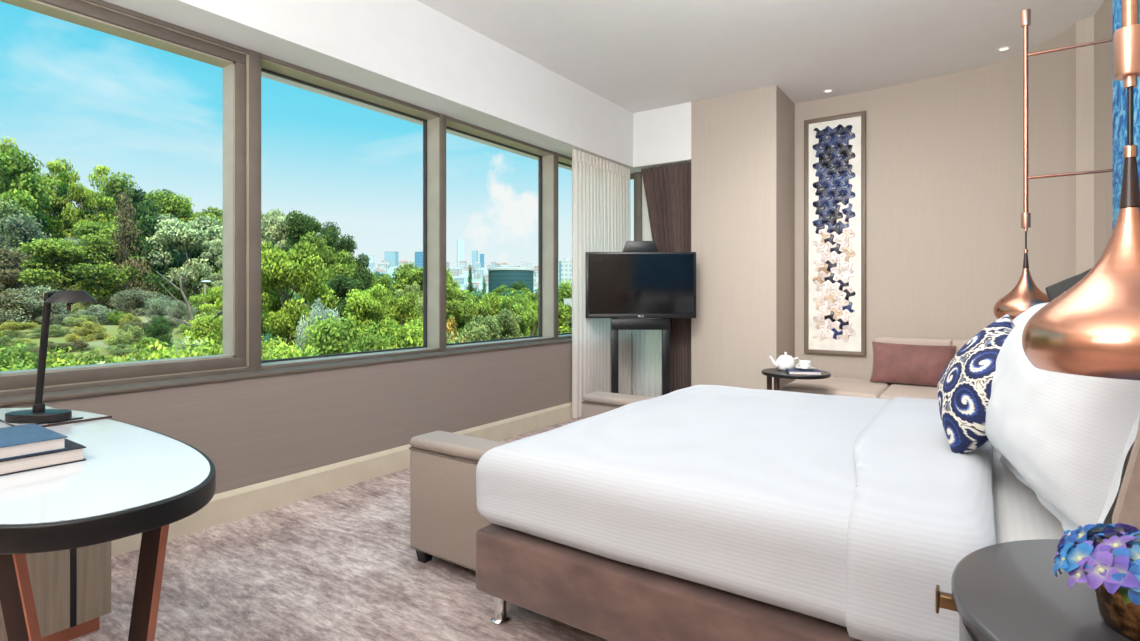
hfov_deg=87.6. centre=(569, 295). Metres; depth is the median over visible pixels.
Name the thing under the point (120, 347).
shrub
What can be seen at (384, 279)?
leafy tree
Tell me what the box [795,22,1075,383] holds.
wall
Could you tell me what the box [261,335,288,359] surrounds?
shrub
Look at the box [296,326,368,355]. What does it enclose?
shrub
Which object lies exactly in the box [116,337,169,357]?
shrub
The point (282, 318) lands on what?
leafy tree
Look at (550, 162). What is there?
trim
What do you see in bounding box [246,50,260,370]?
trim
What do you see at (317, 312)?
shrub
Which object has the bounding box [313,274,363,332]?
leafy tree
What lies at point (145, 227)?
conifer tree
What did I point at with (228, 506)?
baseboard
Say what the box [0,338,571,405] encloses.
trim
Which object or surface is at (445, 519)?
upholstered bench
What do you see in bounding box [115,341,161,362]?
shrub
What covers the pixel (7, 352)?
shrub
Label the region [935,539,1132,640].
nightstand
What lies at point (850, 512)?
duvet
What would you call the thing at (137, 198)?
leafy tree
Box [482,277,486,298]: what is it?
cypress tree
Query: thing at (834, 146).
wall art
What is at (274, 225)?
leafy tree
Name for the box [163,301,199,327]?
shrub
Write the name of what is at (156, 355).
shrub
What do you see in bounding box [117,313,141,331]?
shrub
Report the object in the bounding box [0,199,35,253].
leafy tree
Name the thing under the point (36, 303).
shrub
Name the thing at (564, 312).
leafy tree
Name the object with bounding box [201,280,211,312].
street lamp
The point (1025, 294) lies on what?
pendant lamp
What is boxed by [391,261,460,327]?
leafy tree
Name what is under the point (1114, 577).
flower pot
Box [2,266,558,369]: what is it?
terrain
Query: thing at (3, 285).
shrub
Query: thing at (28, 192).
leafy tree
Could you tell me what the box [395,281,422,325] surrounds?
leafy tree
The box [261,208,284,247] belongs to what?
leafy tree
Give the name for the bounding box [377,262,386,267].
building
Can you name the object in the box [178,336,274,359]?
shrub
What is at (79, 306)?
shrub
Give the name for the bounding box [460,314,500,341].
shrub
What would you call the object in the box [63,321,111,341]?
shrub
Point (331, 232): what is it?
leafy tree
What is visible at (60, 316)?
shrub
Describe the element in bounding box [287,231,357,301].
leafy tree
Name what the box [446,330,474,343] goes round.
shrub
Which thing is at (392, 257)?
office tower
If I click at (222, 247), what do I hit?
leafy tree
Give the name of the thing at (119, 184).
leafy tree
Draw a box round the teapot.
[769,352,799,370]
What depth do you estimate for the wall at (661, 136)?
6.11 m
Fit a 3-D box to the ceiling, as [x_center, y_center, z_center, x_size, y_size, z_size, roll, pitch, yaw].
[-0.026,-2.055,2.331,4.700,0.250,9.400,0,0,35]
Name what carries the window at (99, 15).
in the wall at (256, 430)
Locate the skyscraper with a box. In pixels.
[457,239,463,266]
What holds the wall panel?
attached to the wall at (1094, 63)
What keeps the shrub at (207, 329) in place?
on the terrain
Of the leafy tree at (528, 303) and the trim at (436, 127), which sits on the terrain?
the leafy tree at (528, 303)
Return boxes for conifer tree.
[90,191,158,310]
[125,198,191,307]
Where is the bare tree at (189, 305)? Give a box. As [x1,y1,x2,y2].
[156,254,221,332]
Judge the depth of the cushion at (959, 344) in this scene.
4.95 m
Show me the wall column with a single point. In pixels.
(743, 143)
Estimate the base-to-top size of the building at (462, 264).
15.903 m
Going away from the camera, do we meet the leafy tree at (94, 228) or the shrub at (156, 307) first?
the shrub at (156, 307)
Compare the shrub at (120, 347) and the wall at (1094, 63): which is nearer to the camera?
the wall at (1094, 63)
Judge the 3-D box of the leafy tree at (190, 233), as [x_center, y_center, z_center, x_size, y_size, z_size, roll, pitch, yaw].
[-34.646,-2.939,53.842,7.821,9.154,7.366,0,0,-11]
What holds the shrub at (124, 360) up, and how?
on the terrain
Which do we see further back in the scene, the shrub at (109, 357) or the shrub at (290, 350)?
the shrub at (109, 357)
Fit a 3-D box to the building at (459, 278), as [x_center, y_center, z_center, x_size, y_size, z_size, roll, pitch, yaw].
[-102.779,-14.106,554.814,6.341,9.256,4.828,0,0,17]
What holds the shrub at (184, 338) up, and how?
on the terrain
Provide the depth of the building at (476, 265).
980.10 m
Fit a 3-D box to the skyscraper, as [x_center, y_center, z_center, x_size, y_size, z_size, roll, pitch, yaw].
[-230.170,-88.354,1250.000,13.991,61.563,11.003,0,0,-18]
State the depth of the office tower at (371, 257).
1216.19 m
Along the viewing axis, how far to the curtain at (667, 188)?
6.11 m
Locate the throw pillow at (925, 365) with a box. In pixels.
[870,341,955,386]
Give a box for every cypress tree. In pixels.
[467,266,472,291]
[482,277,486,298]
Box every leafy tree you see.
[0,136,61,240]
[0,146,53,231]
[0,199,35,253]
[0,214,83,289]
[0,244,57,294]
[16,233,140,305]
[31,167,75,239]
[38,157,86,238]
[46,160,127,240]
[70,220,141,285]
[74,171,142,254]
[121,186,175,254]
[132,187,194,248]
[135,241,194,298]
[143,213,222,298]
[170,206,222,239]
[179,245,222,294]
[188,285,222,339]
[200,239,222,288]
[203,247,222,286]
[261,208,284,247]
[261,209,306,290]
[261,241,339,347]
[261,279,284,342]
[278,210,321,303]
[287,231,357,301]
[297,221,357,266]
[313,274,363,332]
[324,234,373,291]
[342,282,400,343]
[352,260,379,288]
[366,275,392,295]
[372,291,422,335]
[373,271,390,277]
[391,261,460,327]
[391,284,468,334]
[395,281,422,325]
[446,290,480,337]
[446,301,453,330]
[453,290,485,327]
[455,296,495,336]
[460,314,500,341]
[477,292,510,316]
[490,284,506,295]
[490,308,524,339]
[497,295,536,337]
[500,289,523,297]
[507,289,570,318]
[508,281,528,289]
[508,287,531,294]
[523,296,537,335]
[528,279,571,333]
[528,303,571,335]
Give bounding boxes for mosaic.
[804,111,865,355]
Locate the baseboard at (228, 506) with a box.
[111,387,631,556]
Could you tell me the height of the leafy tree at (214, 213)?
10.054 m
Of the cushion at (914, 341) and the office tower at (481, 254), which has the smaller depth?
the cushion at (914, 341)
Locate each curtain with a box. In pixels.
[572,149,661,418]
[641,162,690,392]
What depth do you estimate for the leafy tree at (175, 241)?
58.10 m
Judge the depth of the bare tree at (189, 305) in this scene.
26.92 m
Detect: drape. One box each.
[572,149,630,418]
[631,177,661,396]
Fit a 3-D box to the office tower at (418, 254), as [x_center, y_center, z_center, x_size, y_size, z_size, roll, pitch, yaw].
[-174.214,-38.129,700.000,14.691,31.210,9.129,0,0,14]
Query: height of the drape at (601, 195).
2.491 m
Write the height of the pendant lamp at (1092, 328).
1.546 m
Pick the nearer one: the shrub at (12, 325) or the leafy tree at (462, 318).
the shrub at (12, 325)
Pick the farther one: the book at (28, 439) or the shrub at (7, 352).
the shrub at (7, 352)
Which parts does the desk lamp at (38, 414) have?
switch stem, lamp shade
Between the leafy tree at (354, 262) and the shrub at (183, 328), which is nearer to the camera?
the shrub at (183, 328)
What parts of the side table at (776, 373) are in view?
leg, leg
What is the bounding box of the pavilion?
[564,299,571,323]
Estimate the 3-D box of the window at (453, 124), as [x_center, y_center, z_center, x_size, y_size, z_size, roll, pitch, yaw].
[-0.622,-0.464,5.107,0.190,1.792,1.378,0,0,35]
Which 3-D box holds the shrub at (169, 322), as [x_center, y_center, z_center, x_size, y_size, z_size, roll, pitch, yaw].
[-26.656,1.943,38.711,2.549,0.714,3.526,0,0,7]
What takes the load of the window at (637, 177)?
in the wall
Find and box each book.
[0,423,67,459]
[0,438,85,475]
[786,368,820,374]
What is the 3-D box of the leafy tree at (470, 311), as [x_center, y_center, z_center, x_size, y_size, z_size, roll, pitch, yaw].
[-9.271,4.298,58.183,4.116,8.792,4.385,0,0,3]
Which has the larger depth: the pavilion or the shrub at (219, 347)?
the pavilion
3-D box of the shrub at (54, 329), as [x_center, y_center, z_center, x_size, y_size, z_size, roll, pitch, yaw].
[-29.942,2.166,34.386,2.046,1.060,1.950,0,0,-20]
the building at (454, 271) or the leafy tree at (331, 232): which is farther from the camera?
the building at (454, 271)
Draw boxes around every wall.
[0,342,571,493]
[103,0,640,173]
[633,102,690,169]
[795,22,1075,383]
[1076,0,1112,274]
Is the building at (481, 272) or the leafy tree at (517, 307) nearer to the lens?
the leafy tree at (517, 307)
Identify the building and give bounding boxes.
[376,269,384,273]
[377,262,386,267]
[449,267,458,275]
[456,275,463,283]
[459,261,466,268]
[473,262,480,269]
[473,272,479,278]
[474,268,483,276]
[488,267,533,296]
[521,260,526,267]
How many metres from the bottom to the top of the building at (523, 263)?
17.132 m
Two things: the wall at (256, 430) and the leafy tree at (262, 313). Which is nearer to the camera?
the wall at (256, 430)
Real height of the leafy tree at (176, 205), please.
12.005 m
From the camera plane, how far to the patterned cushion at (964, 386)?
1.80 m
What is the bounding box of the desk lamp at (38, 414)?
[5,290,97,422]
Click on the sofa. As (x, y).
(839, 386)
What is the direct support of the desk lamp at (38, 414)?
on the writing desk at (59, 524)
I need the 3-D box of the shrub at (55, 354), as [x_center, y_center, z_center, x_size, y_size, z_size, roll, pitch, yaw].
[-23.119,2.761,25.909,2.128,0.714,1.538,0,0,28]
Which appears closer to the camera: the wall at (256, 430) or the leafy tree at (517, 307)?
the wall at (256, 430)
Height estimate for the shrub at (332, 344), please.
5.396 m
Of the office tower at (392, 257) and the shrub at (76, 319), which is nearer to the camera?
the shrub at (76, 319)
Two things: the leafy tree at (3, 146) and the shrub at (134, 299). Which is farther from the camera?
the leafy tree at (3, 146)
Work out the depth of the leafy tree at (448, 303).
49.56 m
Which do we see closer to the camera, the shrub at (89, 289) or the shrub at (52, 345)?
the shrub at (52, 345)
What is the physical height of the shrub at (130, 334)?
1.662 m
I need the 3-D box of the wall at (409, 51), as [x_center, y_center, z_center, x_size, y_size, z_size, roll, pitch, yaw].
[-0.967,-1.644,4.498,0.636,0.572,5.790,0,0,35]
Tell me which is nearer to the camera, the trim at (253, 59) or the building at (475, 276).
the trim at (253, 59)
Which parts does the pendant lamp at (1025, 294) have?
lamp shade, cord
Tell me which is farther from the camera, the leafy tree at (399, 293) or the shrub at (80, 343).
the leafy tree at (399, 293)
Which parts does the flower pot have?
flower, flower, flower, flower, flower, flower, flower, flower, flower, flower, flower, flower, flower, flower, flower, flower, flower, flower, pot, flower, flower, flower, flower, flower, flower, flower, flower, flower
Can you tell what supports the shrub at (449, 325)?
on the terrain
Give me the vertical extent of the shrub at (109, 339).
0.921 m
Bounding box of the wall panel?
[1113,0,1139,228]
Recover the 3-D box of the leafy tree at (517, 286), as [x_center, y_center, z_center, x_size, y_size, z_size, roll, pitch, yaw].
[-26.018,-2.067,299.695,10.088,11.389,14.286,0,0,-15]
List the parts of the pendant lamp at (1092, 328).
lamp shade, cord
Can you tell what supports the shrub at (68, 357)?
on the terrain
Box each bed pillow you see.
[985,307,1139,535]
[1012,302,1048,325]
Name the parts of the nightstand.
drawer pull, drawer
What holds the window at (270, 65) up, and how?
in the wall at (256, 430)
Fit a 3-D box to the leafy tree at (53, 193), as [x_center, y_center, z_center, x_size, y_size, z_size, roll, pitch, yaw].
[-63.197,-7.925,70.000,10.011,15.143,10.422,0,0,-24]
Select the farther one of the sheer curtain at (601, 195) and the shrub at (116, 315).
the shrub at (116, 315)
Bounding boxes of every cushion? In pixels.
[780,377,891,397]
[874,337,951,345]
[879,383,937,399]
[937,314,1014,453]
[952,340,968,355]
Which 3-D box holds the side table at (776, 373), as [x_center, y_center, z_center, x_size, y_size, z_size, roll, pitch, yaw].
[1.819,0.882,4.799,0.524,0.535,0.524,0,0,35]
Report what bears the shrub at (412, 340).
on the terrain
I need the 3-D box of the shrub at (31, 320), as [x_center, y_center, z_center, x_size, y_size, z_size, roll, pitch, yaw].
[-36.422,1.850,39.527,2.562,0.714,3.545,0,0,31]
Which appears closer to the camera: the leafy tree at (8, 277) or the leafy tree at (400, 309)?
the leafy tree at (400, 309)
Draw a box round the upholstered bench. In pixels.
[409,391,654,570]
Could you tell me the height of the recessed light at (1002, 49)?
0.006 m
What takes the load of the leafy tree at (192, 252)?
on the terrain
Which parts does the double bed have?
leg, frame, mattress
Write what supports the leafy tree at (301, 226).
on the terrain
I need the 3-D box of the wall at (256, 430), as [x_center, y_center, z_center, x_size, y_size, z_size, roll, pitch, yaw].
[-1.018,0.802,4.533,0.512,0.736,5.790,0,0,35]
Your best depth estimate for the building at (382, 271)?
525.12 m
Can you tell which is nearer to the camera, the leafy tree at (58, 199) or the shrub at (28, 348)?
the shrub at (28, 348)
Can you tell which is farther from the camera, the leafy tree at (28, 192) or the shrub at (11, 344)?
the leafy tree at (28, 192)
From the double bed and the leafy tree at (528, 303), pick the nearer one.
the double bed
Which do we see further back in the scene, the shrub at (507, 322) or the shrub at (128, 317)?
the shrub at (507, 322)
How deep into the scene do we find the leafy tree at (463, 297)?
74.72 m
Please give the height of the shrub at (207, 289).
3.036 m
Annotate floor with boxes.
[70,417,608,640]
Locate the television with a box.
[585,241,695,394]
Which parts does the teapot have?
spout, lid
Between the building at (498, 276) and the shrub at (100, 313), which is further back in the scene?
the building at (498, 276)
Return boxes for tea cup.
[795,360,814,369]
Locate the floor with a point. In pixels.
(341, 564)
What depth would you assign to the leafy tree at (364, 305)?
32.36 m
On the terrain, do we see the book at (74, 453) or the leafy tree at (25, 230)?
the leafy tree at (25, 230)
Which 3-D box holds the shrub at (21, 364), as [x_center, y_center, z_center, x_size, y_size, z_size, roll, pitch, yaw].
[-13.418,3.305,14.754,4.591,4.371,3.318,0,0,-39]
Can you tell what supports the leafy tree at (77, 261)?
on the terrain
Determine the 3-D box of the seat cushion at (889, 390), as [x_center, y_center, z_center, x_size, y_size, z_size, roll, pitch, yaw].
[2.939,0.833,4.746,0.740,0.135,0.910,0,0,35]
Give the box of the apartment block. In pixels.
[559,258,571,289]
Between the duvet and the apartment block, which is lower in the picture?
the duvet
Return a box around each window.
[0,0,248,396]
[261,54,439,369]
[446,116,553,350]
[558,153,571,338]
[630,172,641,240]
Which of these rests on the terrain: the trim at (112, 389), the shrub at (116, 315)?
the shrub at (116, 315)
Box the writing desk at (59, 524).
[0,406,215,640]
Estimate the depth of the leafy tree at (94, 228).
58.52 m
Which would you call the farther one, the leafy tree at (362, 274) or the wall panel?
the leafy tree at (362, 274)
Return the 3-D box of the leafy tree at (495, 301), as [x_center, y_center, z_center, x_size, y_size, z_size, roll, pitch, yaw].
[-7.693,4.128,59.673,4.990,9.289,4.683,0,0,6]
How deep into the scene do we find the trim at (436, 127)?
4.47 m
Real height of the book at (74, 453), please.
0.033 m
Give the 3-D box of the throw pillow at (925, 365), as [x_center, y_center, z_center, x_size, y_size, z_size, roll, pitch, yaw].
[2.915,0.587,5.072,0.634,0.359,0.179,0,0,34]
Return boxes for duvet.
[476,385,996,640]
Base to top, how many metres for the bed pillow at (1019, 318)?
0.560 m
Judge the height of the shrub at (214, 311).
1.526 m
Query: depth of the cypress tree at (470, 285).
119.89 m
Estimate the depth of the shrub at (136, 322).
33.50 m
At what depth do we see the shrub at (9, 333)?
32.28 m
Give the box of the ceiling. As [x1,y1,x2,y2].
[417,0,1104,112]
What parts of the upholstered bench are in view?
leg, nailhead trim, arm, arm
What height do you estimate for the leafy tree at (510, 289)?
11.701 m
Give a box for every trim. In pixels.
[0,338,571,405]
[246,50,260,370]
[423,113,445,350]
[538,152,557,339]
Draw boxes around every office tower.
[368,254,373,266]
[384,251,398,266]
[414,250,422,268]
[472,250,477,266]
[480,253,483,267]
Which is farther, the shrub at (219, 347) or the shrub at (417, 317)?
the shrub at (417, 317)
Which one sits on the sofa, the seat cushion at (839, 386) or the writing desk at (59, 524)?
the seat cushion at (839, 386)
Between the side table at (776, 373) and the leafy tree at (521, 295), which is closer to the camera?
the side table at (776, 373)
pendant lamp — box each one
[993,9,1112,319]
[1022,0,1139,380]
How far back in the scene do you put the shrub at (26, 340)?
30.24 m
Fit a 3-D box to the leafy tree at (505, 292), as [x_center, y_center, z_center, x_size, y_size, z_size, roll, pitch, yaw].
[-17.642,3.678,172.711,11.928,10.922,11.172,0,0,8]
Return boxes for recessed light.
[822,89,833,92]
[996,46,1011,51]
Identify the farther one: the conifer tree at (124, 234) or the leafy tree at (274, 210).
the leafy tree at (274, 210)
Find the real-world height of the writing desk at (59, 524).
0.762 m
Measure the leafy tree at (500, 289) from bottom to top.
10.108 m
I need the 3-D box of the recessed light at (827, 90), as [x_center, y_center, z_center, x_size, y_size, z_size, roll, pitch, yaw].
[2.436,-1.927,5.612,0.104,0.006,0.104,0,0,35]
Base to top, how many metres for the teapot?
0.152 m
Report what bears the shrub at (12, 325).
on the terrain
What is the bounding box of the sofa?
[780,337,968,399]
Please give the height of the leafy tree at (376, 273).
10.074 m
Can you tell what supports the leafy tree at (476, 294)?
on the terrain
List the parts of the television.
leg, casing, leg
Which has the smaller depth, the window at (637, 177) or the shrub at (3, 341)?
the window at (637, 177)
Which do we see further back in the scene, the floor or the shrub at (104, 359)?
the shrub at (104, 359)
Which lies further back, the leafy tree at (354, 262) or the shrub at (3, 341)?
the leafy tree at (354, 262)
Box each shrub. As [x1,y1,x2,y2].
[0,282,38,321]
[0,285,75,326]
[0,320,39,333]
[0,329,27,340]
[0,335,23,344]
[0,341,111,371]
[0,349,34,370]
[1,318,41,325]
[1,342,15,351]
[4,338,38,345]
[5,342,39,352]
[25,324,71,338]
[27,282,98,317]
[29,351,65,366]
[30,341,77,355]
[36,312,76,325]
[46,345,128,367]
[62,304,114,325]
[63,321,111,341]
[63,340,91,352]
[64,314,96,327]
[70,346,119,365]
[79,354,121,364]
[84,289,120,310]
[93,336,202,363]
[103,335,155,345]
[106,310,125,324]
[106,344,140,356]
[108,287,165,316]
[114,323,143,345]
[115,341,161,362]
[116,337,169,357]
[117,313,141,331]
[118,319,150,335]
[120,352,150,361]
[136,337,216,360]
[142,320,179,327]
[143,315,173,346]
[144,295,179,320]
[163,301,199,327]
[177,312,222,352]
[177,320,217,333]
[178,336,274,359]
[182,286,222,318]
[198,310,221,318]
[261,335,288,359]
[264,340,301,359]
[295,298,340,350]
[296,311,404,356]
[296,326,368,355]
[354,317,454,348]
[362,318,422,350]
[446,315,466,342]
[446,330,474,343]
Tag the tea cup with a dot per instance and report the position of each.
(804, 364)
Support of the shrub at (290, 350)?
on the terrain
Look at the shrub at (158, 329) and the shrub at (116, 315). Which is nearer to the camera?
the shrub at (158, 329)
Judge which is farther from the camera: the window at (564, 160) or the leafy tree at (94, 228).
the leafy tree at (94, 228)
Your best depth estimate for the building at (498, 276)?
319.51 m
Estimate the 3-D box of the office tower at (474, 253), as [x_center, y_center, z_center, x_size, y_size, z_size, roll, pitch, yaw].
[-194.898,-75.155,1220.000,11.095,37.232,10.729,0,0,2]
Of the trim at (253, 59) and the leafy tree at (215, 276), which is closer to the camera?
the trim at (253, 59)
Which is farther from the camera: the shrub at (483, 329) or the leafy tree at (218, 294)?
the shrub at (483, 329)
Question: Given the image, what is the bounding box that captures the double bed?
[476,268,1139,640]
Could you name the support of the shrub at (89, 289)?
on the terrain
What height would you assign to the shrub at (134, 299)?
2.452 m
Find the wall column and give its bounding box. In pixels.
[691,85,794,389]
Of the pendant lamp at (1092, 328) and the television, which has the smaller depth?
the pendant lamp at (1092, 328)
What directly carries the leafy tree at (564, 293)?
on the terrain
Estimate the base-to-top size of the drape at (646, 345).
2.491 m
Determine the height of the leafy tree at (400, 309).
5.977 m
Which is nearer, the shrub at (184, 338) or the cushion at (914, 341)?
the cushion at (914, 341)
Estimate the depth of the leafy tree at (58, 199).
70.76 m
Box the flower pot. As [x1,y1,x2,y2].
[1053,523,1139,640]
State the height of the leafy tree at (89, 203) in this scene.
14.926 m
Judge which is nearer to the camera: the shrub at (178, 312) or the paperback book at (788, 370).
the paperback book at (788, 370)
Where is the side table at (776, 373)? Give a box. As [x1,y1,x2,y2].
[761,368,830,390]

